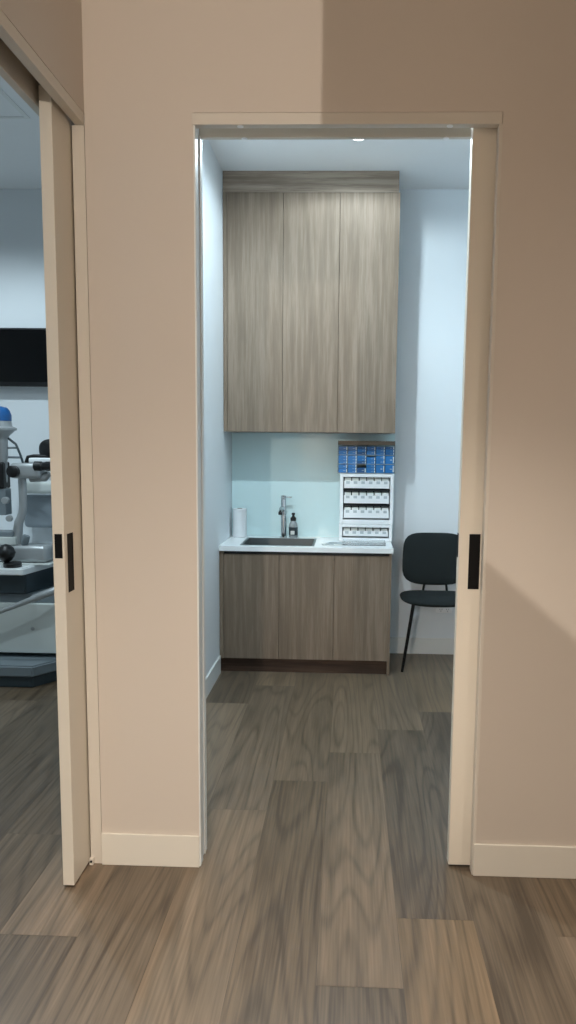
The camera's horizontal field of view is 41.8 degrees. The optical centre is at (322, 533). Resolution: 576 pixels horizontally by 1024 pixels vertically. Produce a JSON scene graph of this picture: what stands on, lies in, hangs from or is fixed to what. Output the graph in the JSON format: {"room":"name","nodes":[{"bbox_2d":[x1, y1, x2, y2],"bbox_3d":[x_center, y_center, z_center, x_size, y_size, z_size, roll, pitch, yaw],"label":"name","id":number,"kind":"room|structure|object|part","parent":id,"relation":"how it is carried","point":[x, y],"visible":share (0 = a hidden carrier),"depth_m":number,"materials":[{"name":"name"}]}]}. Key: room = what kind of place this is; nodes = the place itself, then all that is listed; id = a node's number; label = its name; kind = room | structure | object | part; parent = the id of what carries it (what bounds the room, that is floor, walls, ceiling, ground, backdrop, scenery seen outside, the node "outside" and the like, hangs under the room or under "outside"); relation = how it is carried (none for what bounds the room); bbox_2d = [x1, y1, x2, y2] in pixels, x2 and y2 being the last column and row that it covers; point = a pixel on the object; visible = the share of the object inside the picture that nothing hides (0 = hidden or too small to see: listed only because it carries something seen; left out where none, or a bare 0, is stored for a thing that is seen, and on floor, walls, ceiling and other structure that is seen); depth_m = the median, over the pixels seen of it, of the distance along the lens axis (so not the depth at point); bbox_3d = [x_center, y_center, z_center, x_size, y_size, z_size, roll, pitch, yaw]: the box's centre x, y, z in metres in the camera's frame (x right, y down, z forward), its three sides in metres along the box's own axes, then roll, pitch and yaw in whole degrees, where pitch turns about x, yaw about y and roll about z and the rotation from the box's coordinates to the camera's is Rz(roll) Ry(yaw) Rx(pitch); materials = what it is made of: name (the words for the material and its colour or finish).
{"room":"clinic hallway","nodes":[
{"label":"clinic hallway","id":0,"kind":"room"},
{"bbox_2d":[0,0,231,675],"bbox_3d":[-0.941,-0.204,0.668,0.160,3.440,10.131,1,7,2],"label":"wall","id":1,"kind":"structure","parent":0,"point":[217,441],"depth_m":4.76,"materials":[{"name":"white paint"}]},
{"bbox_2d":[0,38,39,115],"bbox_3d":[-0.948,-1.370,1.985,0.027,0.088,1.220,1,7,2],"label":"trim","id":2,"kind":"structure","parent":1,"relation":"attached to","point":[12,70],"depth_m":2.30,"materials":[{"name":"paint"}]},
{"bbox_2d":[0,9,83,124],"bbox_3d":[-0.849,-1.343,1.974,0.032,0.038,1.199,1,7,2],"label":"trim","id":3,"kind":"structure","parent":1,"relation":"attached to","point":[9,34],"depth_m":2.21,"materials":[{"name":"paint"}]},
{"bbox_2d":[38,85,90,884],"bbox_3d":[-0.881,-0.151,3.168,0.042,2.725,1.216,1,7,2],"label":"door","id":4,"kind":"structure","parent":1,"relation":"in","point":[55,125],"depth_m":2.61,"materials":[{"name":"paint"}]},
{"bbox_3d":[-0.904,0.043,2.580,0.026,0.084,0.004,1,7,2],"label":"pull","id":5,"kind":"part","parent":4,"relation":"part of","materials":[{"name":"black metal"}]},
{"bbox_3d":[-0.883,0.100,2.640,0.004,0.205,0.052,1,7,2],"label":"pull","id":6,"kind":"part","parent":4,"relation":"part of","materials":[{"name":"black metal"}]},
{"bbox_2d":[72,125,101,864],"bbox_3d":[-0.850,-0.072,2.785,0.044,2.678,0.147,1,7,2],"label":"trim","id":7,"kind":"structure","parent":1,"relation":"attached to","point":[78,131],"depth_m":2.72,"materials":[{"name":"paint"}]},
{"bbox_2d":[206,655,220,697],"bbox_3d":[-0.760,1.052,4.150,0.012,0.125,2.303,1,7,2],"label":"baseboard","id":8,"kind":"structure","parent":1,"relation":"attached to","point":[215,671],"depth_m":5.00,"materials":[{"name":"paint"}]},
{"bbox_2d":[197,128,203,854],"bbox_3d":[1.187,-0.423,2.716,4.018,3.440,0.053,1,7,2],"label":"wall","id":9,"kind":"structure","parent":0,"point":[197,128],"depth_m":2.78,"materials":[{"name":"white paint"}]},
{"bbox_2d":[199,128,470,139],"bbox_3d":[0.083,-1.411,2.656,1.048,0.042,0.022,1,7,2],"label":"trim","id":10,"kind":"structure","parent":9,"relation":"attached to","point":[204,133],"depth_m":2.65,"materials":[{"name":"paint"}]},
{"bbox_2d":[0,189,468,637],"bbox_3d":[-0.499,-0.805,5.746,7.800,3.440,0.120,1,7,2],"label":"wall","id":11,"kind":"structure","parent":0,"point":[433,222],"depth_m":5.62,"materials":[{"name":"white paint"}]},
{"bbox_2d":[0,328,47,386],"bbox_3d":[-2.336,-1.318,5.644,1.220,0.425,0.086,1,7,2],"label":"wall tv","id":12,"kind":"object","parent":11,"relation":"attached to","point":[23,351],"visible":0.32,"depth_m":5.60,"materials":[{"name":"black plastic"}]},
{"bbox_2d":[223,171,399,432],"bbox_3d":[-0.078,-1.605,5.384,1.207,1.753,0.376,1,7,2],"label":"upper cabinet","id":13,"kind":"object","parent":11,"relation":"attached to","point":[311,258],"visible":1,"depth_m":5.20,"materials":[{"name":"brown wood"}]},
{"bbox_3d":[-0.675,-1.525,5.236,0.026,1.615,0.022,1,7,2],"label":"filler panel","id":14,"kind":"part","parent":13,"relation":"part of","materials":[{"name":"brown wood"}]},
{"bbox_3d":[-0.467,-1.521,5.229,0.385,1.614,0.020,1,7,2],"label":"door","id":15,"kind":"part","parent":13,"relation":"part of","materials":[{"name":"brown wood"}]},
{"bbox_3d":[-0.081,-1.515,5.216,0.383,1.614,0.020,1,7,2],"label":"door","id":16,"kind":"part","parent":13,"relation":"part of","materials":[{"name":"brown wood"}]},
{"bbox_3d":[0.316,-1.509,5.203,0.404,1.614,0.020,1,7,2],"label":"door","id":17,"kind":"part","parent":13,"relation":"part of","materials":[{"name":"brown wood"}]},
{"bbox_2d":[232,432,394,536],"bbox_3d":[-0.076,-0.366,5.719,1.228,0.784,0.007,1,7,2],"label":"backsplash","id":18,"kind":"structure","parent":11,"relation":"attached to","point":[266,467],"depth_m":5.72,"materials":[{"name":"teal glass"}]},
{"bbox_2d":[390,637,453,654],"bbox_3d":[1.211,0.875,5.820,1.435,0.125,0.012,1,7,2],"label":"baseboard","id":19,"kind":"structure","parent":11,"relation":"attached to","point":[397,644],"depth_m":5.83,"materials":[{"name":"paint"}]},
{"bbox_2d":[436,607,451,612],"bbox_3d":[0.934,0.570,5.786,0.120,0.078,0.026,1,7,2],"label":"wall socket","id":20,"kind":"object","parent":11,"relation":"attached to","point":[438,609],"visible":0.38,"depth_m":5.78,"materials":[{"name":"plastic"}]},
{"bbox_2d":[0,76,470,188],"bbox_3d":[-0.654,-1.971,0.483,7.800,0.120,10.400,1,7,2],"label":"ceiling","id":21,"kind":"structure","parent":0,"point":[420,163],"depth_m":4.85,"materials":[{"name":"paint"}]},
{"bbox_2d":[0,88,29,118],"bbox_3d":[-2.011,-2.336,3.945,0.650,0.006,0.765,1,7,2],"label":"ceiling hatch","id":22,"kind":"object","parent":21,"relation":"attached to","point":[9,109],"visible":1,"depth_m":4.20,"materials":[{"name":"paint"}]},
{"bbox_3d":[-2.011,-2.338,3.945,0.594,0.002,0.709,1,7,2],"label":"hatch panel","id":23,"kind":"part","parent":22,"relation":"part of","materials":[{"name":"paint"}]},
{"bbox_2d":[0,653,575,1023],"bbox_3d":[-0.723,1.504,0.905,7.605,0.001,13.722,1,7,2],"label":"floor","id":24,"kind":"structure","parent":0,"point":[325,889],"depth_m":2.71,"materials":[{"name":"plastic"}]},
{"bbox_2d":[0,564,56,686],"bbox_3d":[-2.185,0.568,5.347,1.099,0.770,0.950,1,7,2],"label":"stand","id":25,"kind":"object","parent":24,"relation":"on","point":[27,603],"visible":0.51,"depth_m":5.06,"materials":[{"name":"white plastic"}]},
{"bbox_2d":[0,544,21,567],"bbox_3d":[-2.082,0.145,5.006,0.158,0.152,0.120,1,7,2],"label":"stick","id":26,"kind":"object","parent":25,"relation":"on","point":[7,552],"visible":1,"depth_m":4.97,"materials":[{"name":"black plastic"}]},
{"bbox_2d":[0,406,52,565],"bbox_3d":[-1.988,-0.334,5.183,0.604,1.062,0.349,1,7,2],"label":"lamp","id":27,"kind":"object","parent":25,"relation":"on","point":[37,469],"visible":0.79,"depth_m":5.10,"materials":[{"name":"silver metal"}]},
{"bbox_3d":[-2.127,-0.223,5.057,0.048,0.048,0.036,1,7,2],"label":"focus knob","id":28,"kind":"part","parent":27,"relation":"part of","materials":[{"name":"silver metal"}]},
{"bbox_3d":[-2.104,-0.102,5.063,0.044,0.043,0.030,1,7,2],"label":"focus knob","id":29,"kind":"part","parent":27,"relation":"part of","materials":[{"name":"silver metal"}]},
{"bbox_3d":[-2.062,-0.414,5.021,0.080,0.080,0.040,1,7,2],"label":"drum knob","id":30,"kind":"part","parent":27,"relation":"part of","materials":[{"name":"black plastic"}]},
{"bbox_3d":[-2.091,-0.549,5.105,0.080,0.079,0.016,1,7,2],"label":"linkage rod","id":31,"kind":"part","parent":27,"relation":"part of","materials":[{"name":"grey plastic"}]},
{"bbox_3d":[-2.042,0.187,5.253,0.420,0.010,0.338,1,7,2],"label":"plate","id":32,"kind":"part","parent":27,"relation":"part of","materials":[{"name":"white plastic"}]},
{"bbox_2d":[0,567,53,593],"bbox_3d":[-2.299,0.290,5.389,0.780,0.140,0.710,1,7,2],"label":"tray","id":33,"kind":"object","parent":25,"relation":"on","point":[39,579],"depth_m":5.07,"materials":[{"name":"grey plastic"}]},
{"bbox_3d":[-1.965,0.452,4.955,0.609,0.253,0.085,0,7,-5],"label":"swing arm","id":34,"kind":"part","parent":25,"relation":"part of","materials":[{"name":"silver metal"}]},
{"bbox_3d":[-2.189,0.841,5.355,1.099,0.075,0.900,1,7,2],"label":"plate","id":35,"kind":"part","parent":25,"relation":"part of","materials":[{"name":"grey plastic"}]},
{"bbox_2d":[24,439,51,527],"bbox_3d":[-1.756,0.121,5.549,1.030,1.620,0.485,1,7,2],"label":"chair","id":36,"kind":"object","parent":24,"relation":"on","point":[39,507],"visible":0.23,"depth_m":5.68,"materials":[{"name":"grey plastic"}]},
{"bbox_3d":[-1.948,-0.481,5.602,0.522,0.215,0.082,0,7,-9],"label":"armrest","id":37,"kind":"part","parent":36,"relation":"part of","materials":[{"name":"black plastic"}]},
{"bbox_3d":[-2.051,-0.171,5.726,0.420,0.250,0.085,1,7,2],"label":"backrest","id":38,"kind":"part","parent":36,"relation":"part of","materials":[{"name":"grey fabric"}]},
{"bbox_2d":[219,551,391,675],"bbox_3d":[-0.114,0.521,5.536,1.192,0.865,0.580,1,7,2],"label":"base cabinet","id":39,"kind":"object","parent":24,"relation":"on","point":[309,612],"visible":0.97,"depth_m":5.25,"materials":[{"name":"brown wood"}]},
{"bbox_3d":[-0.705,0.496,5.271,0.026,0.764,0.020,1,7,2],"label":"filler panel","id":40,"kind":"part","parent":39,"relation":"part of","materials":[{"name":"brown wood"}]},
{"bbox_3d":[-0.497,0.509,5.266,0.385,0.740,0.020,1,7,2],"label":"door","id":41,"kind":"part","parent":39,"relation":"part of","materials":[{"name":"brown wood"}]},
{"bbox_2d":[219,535,393,553],"bbox_3d":[-0.104,0.075,5.473,1.201,0.034,0.600,1,7,2],"label":"countertop","id":42,"kind":"structure","parent":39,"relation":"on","point":[232,543],"depth_m":5.19,"materials":[{"name":"white stone"}]},
{"bbox_2d":[233,508,246,537],"bbox_3d":[-0.625,-0.084,5.699,0.104,0.216,0.104,1,7,2],"label":"paper towel roll","id":43,"kind":"object","parent":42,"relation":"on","point":[239,514],"visible":1,"depth_m":5.66,"materials":[{"name":"white paper"}]},
{"bbox_2d":[240,538,315,545],"bbox_3d":[-0.311,0.158,5.453,0.519,0.202,0.409,1,7,2],"label":"sink","id":44,"kind":"object","parent":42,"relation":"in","point":[249,541],"visible":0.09,"depth_m":5.63,"materials":[{"name":"metal"}]},
{"bbox_2d":[278,495,291,537],"bbox_3d":[-0.280,-0.120,5.601,0.090,0.318,0.208,1,7,2],"label":"tap","id":45,"kind":"object","parent":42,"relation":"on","point":[282,510],"visible":1,"depth_m":5.66,"materials":[{"name":"silver metal"}]},
{"bbox_3d":[-0.271,-0.273,5.659,0.082,0.026,0.039,1,7,2],"label":"lever","id":46,"kind":"part","parent":45,"relation":"part of","materials":[{"name":"silver metal"}]},
{"bbox_2d":[289,513,297,537],"bbox_3d":[-0.221,-0.064,5.687,0.067,0.188,0.068,1,7,2],"label":"soap bottle","id":47,"kind":"object","parent":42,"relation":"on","point":[293,528],"visible":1,"depth_m":5.67,"materials":[{"name":"black"}]},
{"bbox_2d":[323,544,341,545],"bbox_3d":[0.068,0.076,5.316,0.130,0.003,0.090,-1,7,-10],"label":"leaflet","id":48,"kind":"object","parent":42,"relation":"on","point":[323,544],"visible":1,"depth_m":5.30,"materials":[{"name":"white paper"}]},
{"bbox_2d":[326,542,342,543],"bbox_3d":[0.095,0.067,5.375,0.130,0.003,0.090,2,7,11],"label":"leaflet","id":49,"kind":"object","parent":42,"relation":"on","point":[327,542],"visible":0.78,"depth_m":5.34,"materials":[{"name":"white paper"}]},
{"bbox_2d":[343,539,385,545],"bbox_3d":[0.296,0.063,5.378,0.300,0.021,0.180,1,7,2],"label":"clear tray","id":50,"kind":"object","parent":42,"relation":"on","point":[359,542],"visible":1,"depth_m":5.40,"materials":[{"name":"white plastic"}]},
{"bbox_2d":[339,523,391,541],"bbox_3d":[0.319,-0.017,5.612,0.390,0.126,0.185,1,7,2],"label":"display rack","id":51,"kind":"object","parent":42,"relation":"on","point":[372,535],"visible":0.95,"depth_m":5.53,"materials":[{"name":"white plastic"}]},
{"bbox_2d":[343,531,387,536],"bbox_3d":[0.318,-0.009,5.605,0.330,0.040,0.150,1,7,2],"label":"tray","id":52,"kind":"object","parent":51,"relation":"on","point":[345,533],"depth_m":5.53,"materials":[{"name":"white plastic"}]},
{"bbox_2d":[339,473,393,524],"bbox_3d":[0.324,-0.262,5.582,0.390,0.366,0.185,1,7,2],"label":"display rack","id":53,"kind":"object","parent":51,"relation":"on","point":[351,516],"visible":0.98,"depth_m":5.51,"materials":[{"name":"white plastic"}]},
{"bbox_2d":[338,440,394,473],"bbox_3d":[0.321,-0.564,5.544,0.414,0.240,0.180,1,7,2],"label":"display box","id":54,"kind":"object","parent":53,"relation":"on","point":[340,442],"visible":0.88,"depth_m":5.47,"materials":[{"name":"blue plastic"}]},
{"bbox_2d":[338,468,346,472],"bbox_3d":[0.150,-0.468,5.556,0.063,0.030,0.151,1,7,2],"label":"pack","id":55,"kind":"object","parent":54,"relation":"in","point":[340,470],"visible":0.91,"depth_m":5.48},
{"bbox_2d":[338,464,346,467],"bbox_3d":[0.150,-0.498,5.554,0.063,0.030,0.151,1,7,2],"label":"pack","id":56,"kind":"object","parent":55,"relation":"on","point":[340,465],"visible":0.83,"depth_m":5.48},
{"bbox_2d":[339,450,346,454],"bbox_3d":[0.152,-0.598,5.540,0.063,0.029,0.151,1,7,2],"label":"pack","id":57,"kind":"object","parent":54,"relation":"in","point":[342,452],"visible":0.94,"depth_m":5.46},
{"bbox_2d":[339,446,347,449],"bbox_3d":[0.152,-0.628,5.535,0.063,0.029,0.151,1,7,2],"label":"pack","id":58,"kind":"object","parent":57,"relation":"on","point":[340,447],"visible":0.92,"depth_m":5.46},
{"bbox_2d":[348,450,356,454],"bbox_3d":[0.219,-0.596,5.535,0.063,0.029,0.151,1,7,2],"label":"pack","id":59,"kind":"object","parent":54,"relation":"in","point":[350,452],"visible":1,"depth_m":5.46},
{"bbox_2d":[348,446,356,449],"bbox_3d":[0.220,-0.627,5.532,0.063,0.029,0.151,1,7,2],"label":"pack","id":60,"kind":"object","parent":59,"relation":"on","point":[349,447],"visible":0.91,"depth_m":5.46},
{"bbox_2d":[357,467,365,472],"bbox_3d":[0.285,-0.469,5.549,0.063,0.037,0.151,1,7,2],"label":"pack","id":61,"kind":"object","parent":54,"relation":"in","point":[359,469],"visible":0.96,"depth_m":5.48},
{"bbox_2d":[338,454,394,473],"bbox_3d":[0.320,-0.514,5.550,0.408,0.133,0.172,1,7,2],"label":"shelf","id":62,"kind":"object","parent":54,"relation":"attached to","point":[358,465],"depth_m":5.63,"materials":[{"name":"blue cardboard"}]},
{"bbox_2d":[366,460,374,463],"bbox_3d":[0.354,-0.527,5.541,0.063,0.024,0.151,1,7,2],"label":"pack","id":63,"kind":"object","parent":54,"relation":"in","point":[367,461],"visible":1,"depth_m":5.47},
{"bbox_2d":[366,451,374,454],"bbox_3d":[0.354,-0.594,5.530,0.063,0.029,0.151,1,7,2],"label":"pack","id":64,"kind":"object","parent":54,"relation":"in","point":[367,452],"visible":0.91,"depth_m":5.46},
{"bbox_2d":[366,446,375,450],"bbox_3d":[0.355,-0.625,5.529,0.063,0.029,0.151,1,7,2],"label":"pack","id":65,"kind":"object","parent":64,"relation":"on","point":[368,448],"visible":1,"depth_m":5.46},
{"bbox_2d":[375,464,383,472],"bbox_3d":[0.421,-0.479,5.547,0.063,0.060,0.151,1,7,2],"label":"pack","id":66,"kind":"object","parent":54,"relation":"in","point":[379,468],"visible":0.88,"depth_m":5.47},
{"bbox_2d":[375,459,384,463],"bbox_3d":[0.421,-0.529,5.540,0.063,0.030,0.151,1,7,2],"label":"pack","id":67,"kind":"object","parent":54,"relation":"in","point":[376,461],"visible":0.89,"depth_m":5.46},
{"bbox_2d":[375,455,384,459],"bbox_3d":[0.422,-0.559,5.533,0.063,0.030,0.151,1,7,2],"label":"pack","id":68,"kind":"object","parent":67,"relation":"on","point":[377,457],"visible":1,"depth_m":5.46},
{"bbox_2d":[375,452,384,454],"bbox_3d":[0.422,-0.588,5.532,0.063,0.019,0.151,1,7,2],"label":"pack","id":69,"kind":"object","parent":54,"relation":"in","point":[376,453],"visible":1,"depth_m":5.46},
{"bbox_2d":[384,465,393,472],"bbox_3d":[0.488,-0.477,5.540,0.063,0.060,0.151,1,7,2],"label":"pack","id":70,"kind":"object","parent":54,"relation":"in","point":[387,468],"visible":0.81,"depth_m":5.47},
{"bbox_2d":[384,455,393,463],"bbox_3d":[0.489,-0.543,5.537,0.063,0.060,0.151,1,7,2],"label":"pack","id":71,"kind":"object","parent":54,"relation":"in","point":[388,459],"visible":0.8,"depth_m":5.46},
{"bbox_2d":[344,510,388,517],"bbox_3d":[0.323,-0.152,5.588,0.330,0.060,0.150,1,7,2],"label":"tray","id":72,"kind":"object","parent":53,"relation":"on","point":[347,513],"depth_m":5.52,"materials":[{"name":"white plastic"}]},
{"bbox_2d":[344,495,388,503],"bbox_3d":[0.324,-0.258,5.575,0.330,0.058,0.150,1,7,2],"label":"tray","id":73,"kind":"object","parent":53,"relation":"on","point":[348,499],"depth_m":5.50,"materials":[{"name":"white plastic"}]},
{"bbox_2d":[343,489,389,505],"bbox_3d":[0.324,-0.268,5.580,0.342,0.116,0.141,1,7,2],"label":"shelf","id":74,"kind":"object","parent":53,"relation":"attached to","point":[348,500],"depth_m":5.51,"materials":[{"name":"white cardboard"}]},
{"bbox_2d":[344,481,389,488],"bbox_3d":[0.325,-0.365,5.562,0.330,0.054,0.150,1,7,2],"label":"tray","id":75,"kind":"object","parent":53,"relation":"on","point":[347,484],"depth_m":5.49,"materials":[{"name":"white plastic"}]},
{"bbox_2d":[381,492,388,495],"bbox_3d":[0.462,-0.269,5.573,0.046,0.074,0.133,1,7,2],"label":"carton","id":76,"kind":"object","parent":53,"relation":"in","point":[382,493],"visible":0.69,"depth_m":5.50,"materials":[{"name":"white cardboard"}]},
{"bbox_3d":[-0.112,0.156,5.222,1.145,0.065,0.002,1,7,2],"label":"finger rail","id":77,"kind":"part","parent":39,"relation":"part of","materials":[{"name":"metal"}]},
{"bbox_3d":[-0.113,0.515,5.253,0.378,0.740,0.020,1,7,2],"label":"door","id":78,"kind":"part","parent":39,"relation":"part of","materials":[{"name":"brown wood"}]},
{"bbox_3d":[0.267,0.521,5.241,0.376,0.740,0.020,1,7,2],"label":"door","id":79,"kind":"part","parent":39,"relation":"part of","materials":[{"name":"brown wood"}]},
{"bbox_3d":[0.473,0.531,5.517,0.018,0.864,0.580,1,7,2],"label":"panel","id":80,"kind":"part","parent":39,"relation":"part of","materials":[{"name":"brown wood"}]},
{"bbox_2d":[400,533,456,671],"bbox_3d":[0.860,0.490,5.502,0.594,0.962,0.485,1,7,2],"label":"chair","id":81,"kind":"object","parent":24,"relation":"on","point":[428,558],"visible":0.8,"depth_m":5.58,"materials":[{"name":"black plastic"}]},
{"bbox_3d":[0.606,0.741,5.346,0.090,0.493,0.028,1,7,2],"label":"leg","id":82,"kind":"part","parent":81,"relation":"part of","materials":[{"name":"black metal"}]},
{"bbox_3d":[0.820,0.469,5.463,0.514,0.073,0.410,1,7,2],"label":"seat","id":83,"kind":"part","parent":81,"relation":"part of","materials":[{"name":"green fabric"}]},
{"bbox_3d":[0.829,0.187,5.598,0.474,0.384,0.086,1,7,2],"label":"backrest","id":84,"kind":"part","parent":81,"relation":"part of","materials":[{"name":"black plastic"}]},
{"bbox_2d":[81,0,575,845],"bbox_3d":[1.185,-0.416,2.655,4.018,3.440,0.070,1,7,2],"label":"wall","id":85,"kind":"structure","parent":0,"point":[149,65],"depth_m":2.63,"materials":[{"name":"beige paint"}]},
{"bbox_2d":[101,833,199,866],"bbox_3d":[-0.655,1.206,2.872,0.374,0.125,0.009,1,7,2],"label":"baseboard","id":86,"kind":"structure","parent":85,"relation":"attached to","point":[117,848],"depth_m":2.87,"materials":[{"name":"paint"}]},
{"bbox_2d":[193,125,206,865],"bbox_3d":[-0.450,-0.067,2.782,0.006,2.678,0.127,1,7,2],"label":"trim","id":87,"kind":"structure","parent":85,"relation":"attached to","point":[198,261],"depth_m":2.76,"materials":[{"name":"paint"}]},
{"bbox_2d":[192,112,502,127],"bbox_3d":[0.080,-1.399,2.554,1.048,0.042,0.033,1,7,2],"label":"trim","id":88,"kind":"structure","parent":85,"relation":"attached to","point":[335,119],"depth_m":2.54,"materials":[{"name":"paint"}]},
{"bbox_2d":[447,128,496,864],"bbox_3d":[1.069,-0.077,2.732,1.144,2.725,0.046,1,7,2],"label":"door","id":89,"kind":"structure","parent":85,"relation":"in","point":[483,140],"depth_m":2.72,"materials":[{"name":"paint"}]},
{"bbox_3d":[0.498,0.042,2.768,0.004,0.088,0.024,1,7,2],"label":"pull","id":90,"kind":"part","parent":89,"relation":"part of","materials":[{"name":"metal"}]},
{"bbox_3d":[0.553,0.102,2.750,0.040,0.203,0.004,1,7,2],"label":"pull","id":91,"kind":"part","parent":89,"relation":"part of","materials":[{"name":"black metal"}]},
{"bbox_2d":[470,124,502,874],"bbox_3d":[0.584,-0.045,2.704,0.012,2.678,0.044,1,7,2],"label":"trim","id":92,"kind":"structure","parent":85,"relation":"attached to","point":[500,127],"depth_m":2.67,"materials":[{"name":"paint"}]},
{"bbox_2d":[473,844,575,878],"bbox_3d":[1.870,1.245,2.789,2.607,0.125,0.009,1,7,2],"label":"baseboard","id":93,"kind":"structure","parent":85,"relation":"attached to","point":[500,860],"depth_m":2.82,"materials":[{"name":"paint"}]}
]}

